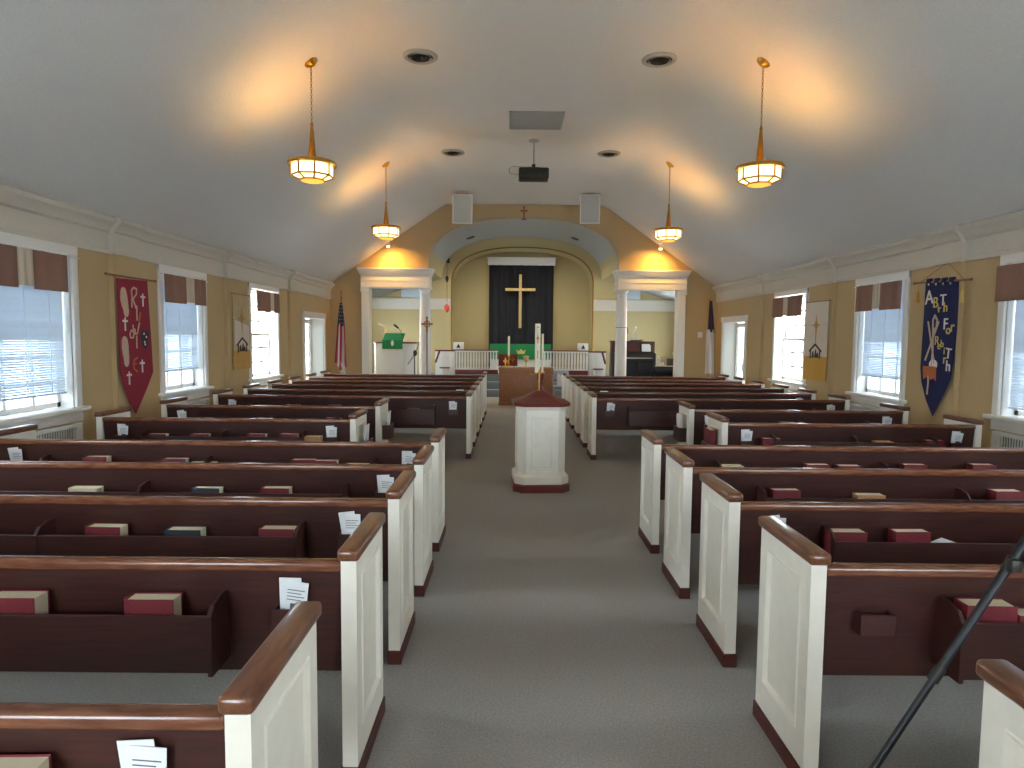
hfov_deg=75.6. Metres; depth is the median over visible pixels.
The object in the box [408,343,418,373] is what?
boom stand
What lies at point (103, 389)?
wall
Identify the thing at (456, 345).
loudspeaker
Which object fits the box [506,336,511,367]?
candlestick
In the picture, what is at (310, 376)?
pew
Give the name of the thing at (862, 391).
window
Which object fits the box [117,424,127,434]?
leaflet
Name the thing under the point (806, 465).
hymnal
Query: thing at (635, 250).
wall
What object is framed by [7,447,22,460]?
leaflet
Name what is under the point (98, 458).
hymnal
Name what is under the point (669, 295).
ceiling
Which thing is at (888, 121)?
ceiling
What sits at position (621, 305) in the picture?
column
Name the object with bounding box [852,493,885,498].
hymnal
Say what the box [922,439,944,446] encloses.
hymnal
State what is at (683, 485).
pew
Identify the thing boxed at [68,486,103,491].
hymnal
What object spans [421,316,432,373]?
processional cross
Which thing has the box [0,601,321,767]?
pew
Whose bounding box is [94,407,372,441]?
pew
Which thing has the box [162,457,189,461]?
hymnal
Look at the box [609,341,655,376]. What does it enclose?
organ console
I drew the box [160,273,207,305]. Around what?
window valance
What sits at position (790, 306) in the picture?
window valance
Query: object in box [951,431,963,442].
leaflet
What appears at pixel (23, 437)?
pew
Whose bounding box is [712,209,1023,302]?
trim
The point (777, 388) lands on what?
pew
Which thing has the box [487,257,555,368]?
curtain
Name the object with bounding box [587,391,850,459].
pew
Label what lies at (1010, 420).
window
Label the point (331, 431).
leaflet
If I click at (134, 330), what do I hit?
banner
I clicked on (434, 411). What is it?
pew
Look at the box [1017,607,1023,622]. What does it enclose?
hymnal
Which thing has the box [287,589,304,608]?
print
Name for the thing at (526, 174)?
projector
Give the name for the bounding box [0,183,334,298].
trim
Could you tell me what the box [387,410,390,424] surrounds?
booklet
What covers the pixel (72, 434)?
grille
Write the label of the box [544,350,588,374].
rail
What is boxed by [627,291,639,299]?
box
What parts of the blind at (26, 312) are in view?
rail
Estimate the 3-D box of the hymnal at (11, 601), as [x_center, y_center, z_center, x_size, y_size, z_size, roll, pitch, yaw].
[-1.817,0.890,2.426,0.184,0.243,0.080,0,4,-1]
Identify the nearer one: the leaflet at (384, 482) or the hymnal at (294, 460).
the leaflet at (384, 482)
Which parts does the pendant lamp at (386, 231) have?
glass panel, chain, stem, frame, glass, glass panel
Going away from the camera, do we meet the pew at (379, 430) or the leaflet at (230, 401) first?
the pew at (379, 430)
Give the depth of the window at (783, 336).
12.84 m
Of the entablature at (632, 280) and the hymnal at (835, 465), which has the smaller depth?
the hymnal at (835, 465)
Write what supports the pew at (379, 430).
on the floor
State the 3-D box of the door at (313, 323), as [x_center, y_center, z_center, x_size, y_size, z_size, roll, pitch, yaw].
[-4.750,-0.550,15.353,0.390,2.220,1.760,1,4,0]
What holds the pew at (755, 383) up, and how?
on the floor
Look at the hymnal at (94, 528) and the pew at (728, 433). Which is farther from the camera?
the pew at (728, 433)
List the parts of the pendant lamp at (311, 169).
glass panel, glass panel, chain, stem, frame, glass, glass, glass panel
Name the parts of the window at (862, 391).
sash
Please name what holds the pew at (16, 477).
on the floor
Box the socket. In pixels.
[537,374,543,389]
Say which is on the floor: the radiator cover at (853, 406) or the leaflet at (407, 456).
the radiator cover at (853, 406)
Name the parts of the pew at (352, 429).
panel, rail, backrest, panel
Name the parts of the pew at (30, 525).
backrest, rail, panel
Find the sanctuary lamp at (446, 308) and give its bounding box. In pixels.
[444,258,449,312]
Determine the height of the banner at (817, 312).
1.319 m
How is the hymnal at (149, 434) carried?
in the pew at (352, 429)
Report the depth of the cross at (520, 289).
20.56 m
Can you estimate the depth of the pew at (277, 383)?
11.21 m
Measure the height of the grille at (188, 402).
0.220 m
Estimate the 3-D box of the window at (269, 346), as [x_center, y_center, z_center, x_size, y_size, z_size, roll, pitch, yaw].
[-4.722,-0.902,12.235,0.440,1.830,1.570,1,4,0]
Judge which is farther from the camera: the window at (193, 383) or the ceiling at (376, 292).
the ceiling at (376, 292)
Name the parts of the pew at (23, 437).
panel, backrest, rail, panel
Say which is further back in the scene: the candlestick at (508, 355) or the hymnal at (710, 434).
the candlestick at (508, 355)
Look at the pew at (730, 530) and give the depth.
3.40 m
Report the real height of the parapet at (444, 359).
1.306 m
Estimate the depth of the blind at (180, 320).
9.29 m
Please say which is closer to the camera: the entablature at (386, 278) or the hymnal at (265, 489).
the hymnal at (265, 489)
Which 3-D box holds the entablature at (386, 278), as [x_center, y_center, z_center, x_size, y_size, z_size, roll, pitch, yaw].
[-2.911,-2.660,16.614,1.890,0.480,0.480,1,4,0]
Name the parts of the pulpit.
rail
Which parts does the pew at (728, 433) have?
panel, backrest, rail, panel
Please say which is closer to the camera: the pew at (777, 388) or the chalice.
the pew at (777, 388)
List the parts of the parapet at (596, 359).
handrail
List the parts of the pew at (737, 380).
panel, rail, backrest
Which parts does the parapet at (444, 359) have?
handrail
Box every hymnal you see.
[0,590,49,613]
[0,754,51,767]
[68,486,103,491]
[83,455,111,461]
[85,523,128,534]
[124,592,182,614]
[148,433,168,435]
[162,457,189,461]
[165,526,206,535]
[190,433,211,435]
[192,486,223,492]
[247,433,267,436]
[258,525,296,536]
[261,486,292,492]
[279,433,299,436]
[292,458,316,462]
[304,435,322,440]
[314,459,338,463]
[704,427,716,444]
[722,464,743,466]
[760,437,781,444]
[769,488,800,497]
[803,463,829,467]
[824,528,867,553]
[834,464,861,467]
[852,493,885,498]
[872,440,893,442]
[887,528,930,542]
[899,463,927,468]
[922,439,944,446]
[953,597,1017,622]
[966,463,996,469]
[987,489,1023,499]
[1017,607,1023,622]
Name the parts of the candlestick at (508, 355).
stem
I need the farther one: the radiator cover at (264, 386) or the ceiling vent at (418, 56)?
the radiator cover at (264, 386)
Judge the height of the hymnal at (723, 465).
0.217 m
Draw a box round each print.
[132,759,160,766]
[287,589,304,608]
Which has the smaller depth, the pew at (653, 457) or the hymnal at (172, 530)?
the hymnal at (172, 530)
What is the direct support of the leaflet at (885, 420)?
in the pew at (691, 432)
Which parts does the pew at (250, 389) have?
panel, backrest, rail, panel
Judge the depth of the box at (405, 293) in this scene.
19.71 m
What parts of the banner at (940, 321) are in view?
hanging cord, rod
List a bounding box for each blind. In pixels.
[0,285,66,401]
[163,274,198,371]
[861,281,904,379]
[1008,300,1023,410]
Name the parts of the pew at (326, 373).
backrest, rail, panel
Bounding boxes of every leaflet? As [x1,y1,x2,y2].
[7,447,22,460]
[116,739,166,767]
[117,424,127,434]
[177,410,186,417]
[228,399,235,404]
[279,577,308,608]
[326,426,336,436]
[338,511,360,533]
[377,475,393,492]
[402,451,415,463]
[449,401,456,409]
[607,403,614,410]
[741,429,752,440]
[773,515,785,523]
[827,404,834,409]
[882,416,891,423]
[931,538,954,542]
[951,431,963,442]
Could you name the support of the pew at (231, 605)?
on the floor
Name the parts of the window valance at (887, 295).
brown panel, cream panel, brown panel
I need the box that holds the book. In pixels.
[656,356,658,365]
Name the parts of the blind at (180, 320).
ladder cord, rail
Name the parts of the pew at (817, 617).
panel, seat, backrest, rail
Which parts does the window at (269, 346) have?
sash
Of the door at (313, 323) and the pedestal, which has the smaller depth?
the pedestal
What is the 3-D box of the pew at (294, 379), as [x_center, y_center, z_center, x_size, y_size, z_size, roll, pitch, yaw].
[-2.356,0.332,12.450,3.592,0.920,0.625,1,4,0]
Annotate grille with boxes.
[36,428,76,438]
[187,401,205,404]
[853,406,874,410]
[998,436,1023,447]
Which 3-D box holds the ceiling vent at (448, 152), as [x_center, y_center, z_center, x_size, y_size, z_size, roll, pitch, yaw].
[-1.053,-4.125,11.785,0.410,0.032,0.410,1,4,0]
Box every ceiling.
[0,0,1023,285]
[372,273,440,297]
[430,220,616,280]
[603,274,674,300]
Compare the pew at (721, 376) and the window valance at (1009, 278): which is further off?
the pew at (721, 376)
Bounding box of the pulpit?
[373,333,418,373]
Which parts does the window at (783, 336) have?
sash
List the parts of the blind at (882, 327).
rail, ladder cord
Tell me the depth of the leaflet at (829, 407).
9.15 m
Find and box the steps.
[372,372,608,397]
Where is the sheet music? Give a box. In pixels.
[642,344,650,351]
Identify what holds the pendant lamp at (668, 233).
hanging from the ceiling at (888, 121)
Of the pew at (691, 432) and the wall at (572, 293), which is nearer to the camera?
the pew at (691, 432)
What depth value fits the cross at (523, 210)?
16.38 m
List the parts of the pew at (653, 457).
panel, backrest, rail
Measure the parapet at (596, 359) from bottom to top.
1.306 m
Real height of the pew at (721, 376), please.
0.920 m
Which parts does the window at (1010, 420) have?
sash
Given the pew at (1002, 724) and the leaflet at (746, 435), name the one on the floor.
the pew at (1002, 724)
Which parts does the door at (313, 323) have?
pane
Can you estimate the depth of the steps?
18.94 m
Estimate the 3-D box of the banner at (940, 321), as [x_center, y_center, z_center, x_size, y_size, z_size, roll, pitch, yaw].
[5.045,-0.520,7.822,0.047,1.813,1.059,1,4,0]
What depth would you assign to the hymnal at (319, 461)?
5.10 m
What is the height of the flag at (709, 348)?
2.691 m
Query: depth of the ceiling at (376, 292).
19.14 m
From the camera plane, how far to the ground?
39.57 m
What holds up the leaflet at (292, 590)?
in the pew at (231, 605)
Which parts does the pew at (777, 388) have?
panel, rail, backrest, panel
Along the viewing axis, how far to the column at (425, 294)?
16.66 m
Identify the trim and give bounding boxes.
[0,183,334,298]
[372,297,450,309]
[428,217,619,269]
[451,247,593,350]
[593,299,674,311]
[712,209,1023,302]
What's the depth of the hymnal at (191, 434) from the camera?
6.51 m
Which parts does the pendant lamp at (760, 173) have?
glass panel, glass panel, glass, glass, stem, frame, chain, glass panel, glass panel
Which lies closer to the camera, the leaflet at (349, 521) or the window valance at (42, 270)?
the leaflet at (349, 521)
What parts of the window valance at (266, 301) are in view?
brown panel, cream panel, brown panel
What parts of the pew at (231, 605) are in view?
rail, backrest, seat, panel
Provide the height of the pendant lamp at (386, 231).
1.322 m
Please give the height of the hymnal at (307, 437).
0.200 m
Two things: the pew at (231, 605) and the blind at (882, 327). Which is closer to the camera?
the pew at (231, 605)
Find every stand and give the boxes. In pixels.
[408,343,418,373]
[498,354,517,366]
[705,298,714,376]
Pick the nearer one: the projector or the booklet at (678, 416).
the booklet at (678, 416)
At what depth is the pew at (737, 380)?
13.26 m
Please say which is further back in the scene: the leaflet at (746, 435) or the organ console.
the organ console
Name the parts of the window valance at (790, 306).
brown panel, cream panel, brown panel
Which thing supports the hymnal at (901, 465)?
in the pew at (653, 457)
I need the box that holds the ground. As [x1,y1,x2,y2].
[0,352,899,409]
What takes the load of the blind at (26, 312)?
attached to the window at (61, 411)
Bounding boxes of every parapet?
[435,350,454,374]
[588,351,605,375]
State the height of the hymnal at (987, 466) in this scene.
0.242 m
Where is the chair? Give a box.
[553,370,568,395]
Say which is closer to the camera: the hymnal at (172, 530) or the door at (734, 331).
the hymnal at (172, 530)
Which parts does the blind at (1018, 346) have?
rail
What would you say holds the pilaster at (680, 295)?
on the floor
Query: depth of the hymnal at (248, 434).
6.51 m
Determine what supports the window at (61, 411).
in the wall at (103, 389)
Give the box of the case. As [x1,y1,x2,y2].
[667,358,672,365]
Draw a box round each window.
[0,231,90,429]
[156,264,213,399]
[247,282,283,385]
[767,287,808,390]
[845,271,910,406]
[982,252,1023,434]
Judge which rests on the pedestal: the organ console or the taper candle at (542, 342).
the taper candle at (542, 342)
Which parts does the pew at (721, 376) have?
panel, rail, backrest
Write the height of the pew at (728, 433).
0.920 m
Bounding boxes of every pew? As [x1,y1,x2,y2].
[0,424,446,551]
[0,445,433,596]
[0,470,415,664]
[0,512,385,767]
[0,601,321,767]
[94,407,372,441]
[159,396,393,441]
[212,388,473,458]
[242,383,476,446]
[267,379,480,436]
[288,375,482,427]
[305,373,484,420]
[320,370,486,414]
[561,372,728,398]
[565,375,745,421]
[569,378,765,428]
[574,382,788,436]
[580,386,816,447]
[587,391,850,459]
[638,430,1023,553]
[662,447,1023,598]
[673,401,910,444]
[696,473,1023,667]
[701,412,983,446]
[753,516,1023,767]
[976,659,1023,767]
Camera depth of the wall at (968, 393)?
8.34 m
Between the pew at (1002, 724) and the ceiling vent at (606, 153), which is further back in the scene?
the ceiling vent at (606, 153)
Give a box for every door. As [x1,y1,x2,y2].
[302,311,325,379]
[720,315,747,381]
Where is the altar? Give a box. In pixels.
[490,344,550,372]
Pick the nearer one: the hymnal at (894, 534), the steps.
the hymnal at (894, 534)
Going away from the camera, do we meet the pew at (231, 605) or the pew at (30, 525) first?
the pew at (231, 605)
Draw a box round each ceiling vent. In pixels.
[403,48,437,64]
[442,149,464,156]
[509,111,564,129]
[597,150,620,157]
[642,52,676,67]
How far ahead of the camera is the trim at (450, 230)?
16.44 m
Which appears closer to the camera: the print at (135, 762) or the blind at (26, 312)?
the print at (135, 762)
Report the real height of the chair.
0.841 m
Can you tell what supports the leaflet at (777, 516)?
in the pew at (730, 530)
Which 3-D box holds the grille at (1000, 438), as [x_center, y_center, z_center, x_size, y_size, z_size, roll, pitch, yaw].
[5.074,0.684,6.391,0.012,0.220,0.982,1,4,0]
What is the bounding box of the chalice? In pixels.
[523,356,529,367]
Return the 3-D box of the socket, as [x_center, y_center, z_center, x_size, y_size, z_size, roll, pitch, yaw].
[0.320,-0.023,7.437,0.088,0.205,0.087,0,4,-4]
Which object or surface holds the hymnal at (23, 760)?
in the pew at (267, 715)
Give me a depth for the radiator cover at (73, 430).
6.69 m
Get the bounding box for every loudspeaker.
[452,193,472,223]
[453,342,463,348]
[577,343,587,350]
[580,194,599,223]
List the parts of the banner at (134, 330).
rod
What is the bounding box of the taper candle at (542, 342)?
[541,334,543,385]
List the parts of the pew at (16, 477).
backrest, rail, panel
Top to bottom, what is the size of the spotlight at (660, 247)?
0.207 m
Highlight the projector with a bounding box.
[509,139,548,181]
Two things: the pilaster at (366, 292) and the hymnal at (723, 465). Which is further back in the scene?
the pilaster at (366, 292)
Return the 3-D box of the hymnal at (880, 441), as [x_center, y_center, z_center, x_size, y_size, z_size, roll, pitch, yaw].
[3.668,0.665,6.547,0.184,0.200,0.075,0,4,-1]
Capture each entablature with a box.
[357,267,434,288]
[612,270,690,290]
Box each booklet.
[364,423,369,441]
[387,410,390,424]
[676,413,681,427]
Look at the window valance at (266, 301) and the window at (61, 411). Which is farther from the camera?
the window valance at (266, 301)
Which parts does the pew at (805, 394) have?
panel, rail, backrest, panel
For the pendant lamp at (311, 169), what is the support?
hanging from the ceiling at (888, 121)
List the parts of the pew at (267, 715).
rail, backrest, panel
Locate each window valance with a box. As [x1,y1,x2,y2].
[0,244,78,291]
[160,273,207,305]
[250,289,279,312]
[772,294,806,317]
[854,280,906,311]
[994,262,1023,301]
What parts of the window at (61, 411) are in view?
sash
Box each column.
[417,286,432,374]
[614,288,629,375]
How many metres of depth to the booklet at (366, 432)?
6.79 m
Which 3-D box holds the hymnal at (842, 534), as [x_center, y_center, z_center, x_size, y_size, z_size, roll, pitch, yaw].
[1.689,0.858,3.354,0.184,0.237,0.080,1,4,0]
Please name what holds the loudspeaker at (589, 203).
attached to the ceiling at (888, 121)
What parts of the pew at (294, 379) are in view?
backrest, rail, panel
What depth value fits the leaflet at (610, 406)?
9.15 m
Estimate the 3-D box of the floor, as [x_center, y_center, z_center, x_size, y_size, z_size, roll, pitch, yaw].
[0.261,1.032,10.300,10.340,0.120,24.400,1,4,0]
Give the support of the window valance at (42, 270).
attached to the window at (61, 411)
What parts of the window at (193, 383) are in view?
sash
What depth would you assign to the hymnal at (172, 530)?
3.31 m
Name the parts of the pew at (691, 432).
panel, backrest, rail, panel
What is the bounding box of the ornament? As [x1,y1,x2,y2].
[630,326,641,340]
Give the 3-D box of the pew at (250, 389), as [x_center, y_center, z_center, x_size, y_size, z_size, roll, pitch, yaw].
[-2.357,0.480,10.395,3.592,0.920,0.625,1,4,0]
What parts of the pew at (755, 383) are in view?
panel, rail, backrest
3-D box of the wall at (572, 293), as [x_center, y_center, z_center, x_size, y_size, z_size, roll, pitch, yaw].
[0.304,-2.074,20.579,4.460,4.600,0.950,1,4,0]
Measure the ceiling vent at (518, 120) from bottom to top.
0.015 m
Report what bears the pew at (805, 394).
on the floor
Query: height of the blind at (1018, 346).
1.490 m
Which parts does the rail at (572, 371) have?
handrail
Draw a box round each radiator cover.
[36,422,82,438]
[187,397,209,404]
[259,385,267,388]
[850,403,880,410]
[991,431,1023,447]
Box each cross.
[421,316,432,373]
[505,264,534,327]
[520,206,527,219]
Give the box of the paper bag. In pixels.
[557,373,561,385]
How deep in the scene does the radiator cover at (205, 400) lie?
9.62 m
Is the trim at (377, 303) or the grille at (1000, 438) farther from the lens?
the trim at (377, 303)
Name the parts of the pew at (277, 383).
panel, backrest, rail, panel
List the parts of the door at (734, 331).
pane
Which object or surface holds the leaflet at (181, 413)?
in the pew at (379, 430)
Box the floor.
[0,397,983,767]
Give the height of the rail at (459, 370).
0.715 m
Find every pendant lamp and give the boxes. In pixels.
[287,57,336,183]
[371,161,401,239]
[653,161,683,241]
[734,57,785,187]
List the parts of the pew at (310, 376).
backrest, rail, panel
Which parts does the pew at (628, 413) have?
panel, seat, backrest, rail, panel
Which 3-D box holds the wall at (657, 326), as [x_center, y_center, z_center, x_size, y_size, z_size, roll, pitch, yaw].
[0.291,-2.332,19.984,9.740,5.200,0.200,1,4,0]
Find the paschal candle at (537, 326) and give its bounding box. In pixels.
[535,324,540,372]
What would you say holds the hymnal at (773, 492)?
in the pew at (683, 485)
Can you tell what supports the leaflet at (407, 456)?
in the pew at (23, 437)
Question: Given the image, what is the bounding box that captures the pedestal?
[510,370,570,492]
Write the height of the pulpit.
1.766 m
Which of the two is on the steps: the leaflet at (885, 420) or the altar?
the altar
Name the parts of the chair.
backrest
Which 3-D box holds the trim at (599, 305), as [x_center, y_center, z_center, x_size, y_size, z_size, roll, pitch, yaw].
[3.809,-2.360,19.839,2.705,0.340,0.080,1,4,0]
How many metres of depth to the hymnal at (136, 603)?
2.39 m
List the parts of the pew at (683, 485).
panel, backrest, rail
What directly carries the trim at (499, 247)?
attached to the wall at (657, 326)
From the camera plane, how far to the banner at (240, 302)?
10.98 m
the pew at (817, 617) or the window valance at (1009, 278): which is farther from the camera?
the window valance at (1009, 278)
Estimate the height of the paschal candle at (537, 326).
0.570 m
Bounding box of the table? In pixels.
[498,367,552,405]
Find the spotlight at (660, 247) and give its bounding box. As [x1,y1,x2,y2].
[658,241,662,249]
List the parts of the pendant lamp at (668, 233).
glass panel, glass, stem, frame, glass panel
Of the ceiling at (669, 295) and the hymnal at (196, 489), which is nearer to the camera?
the hymnal at (196, 489)
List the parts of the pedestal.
panel moulding, panel moulding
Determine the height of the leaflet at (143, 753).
0.184 m
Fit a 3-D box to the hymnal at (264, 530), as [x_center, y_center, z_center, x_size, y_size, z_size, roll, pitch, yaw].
[-1.185,0.838,3.355,0.184,0.226,0.080,1,4,0]
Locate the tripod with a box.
[869,534,1023,767]
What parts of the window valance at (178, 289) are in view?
brown panel, cream panel, brown panel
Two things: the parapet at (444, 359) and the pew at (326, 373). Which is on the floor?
the pew at (326, 373)
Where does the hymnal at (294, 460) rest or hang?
in the pew at (23, 437)
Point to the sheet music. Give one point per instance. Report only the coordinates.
(645, 347)
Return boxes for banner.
[104,272,155,413]
[231,293,250,369]
[803,300,830,381]
[913,263,972,415]
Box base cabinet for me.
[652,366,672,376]
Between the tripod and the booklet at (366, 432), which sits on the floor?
the tripod
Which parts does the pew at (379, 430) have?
panel, rail, backrest, panel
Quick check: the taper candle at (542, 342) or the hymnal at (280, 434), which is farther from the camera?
the taper candle at (542, 342)
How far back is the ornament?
17.95 m
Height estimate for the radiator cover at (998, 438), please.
0.760 m
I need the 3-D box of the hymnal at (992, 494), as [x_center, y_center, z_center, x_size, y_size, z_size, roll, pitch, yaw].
[3.168,0.803,4.252,0.184,0.244,0.080,0,4,-2]
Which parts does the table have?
panel moulding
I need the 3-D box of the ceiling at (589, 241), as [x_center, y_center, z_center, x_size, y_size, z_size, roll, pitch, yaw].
[0.298,-3.694,18.292,4.770,1.360,2.980,1,4,0]
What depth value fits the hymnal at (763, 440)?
6.50 m
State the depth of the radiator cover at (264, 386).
12.08 m
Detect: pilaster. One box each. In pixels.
[360,287,371,373]
[673,290,686,376]
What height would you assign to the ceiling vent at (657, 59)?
0.032 m
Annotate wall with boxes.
[3,248,330,438]
[330,204,716,376]
[372,238,674,373]
[452,248,591,368]
[715,256,1023,446]
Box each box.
[401,289,419,297]
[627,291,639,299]
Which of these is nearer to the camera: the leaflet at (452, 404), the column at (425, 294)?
the leaflet at (452, 404)
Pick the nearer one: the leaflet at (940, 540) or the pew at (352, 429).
the leaflet at (940, 540)
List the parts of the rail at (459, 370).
handrail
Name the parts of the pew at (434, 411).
panel, backrest, rail, seat, panel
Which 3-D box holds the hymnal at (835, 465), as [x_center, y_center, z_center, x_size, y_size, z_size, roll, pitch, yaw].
[2.614,0.743,5.150,0.184,0.225,0.080,1,4,1]
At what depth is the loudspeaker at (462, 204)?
15.04 m
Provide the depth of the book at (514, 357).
16.66 m
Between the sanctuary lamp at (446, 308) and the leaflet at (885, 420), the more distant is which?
the sanctuary lamp at (446, 308)
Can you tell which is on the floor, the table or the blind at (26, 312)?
the table
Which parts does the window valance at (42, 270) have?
brown panel, cream panel, brown panel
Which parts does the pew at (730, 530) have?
panel, seat, backrest, rail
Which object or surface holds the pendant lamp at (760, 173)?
hanging from the ceiling at (888, 121)
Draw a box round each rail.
[455,349,497,373]
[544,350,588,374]

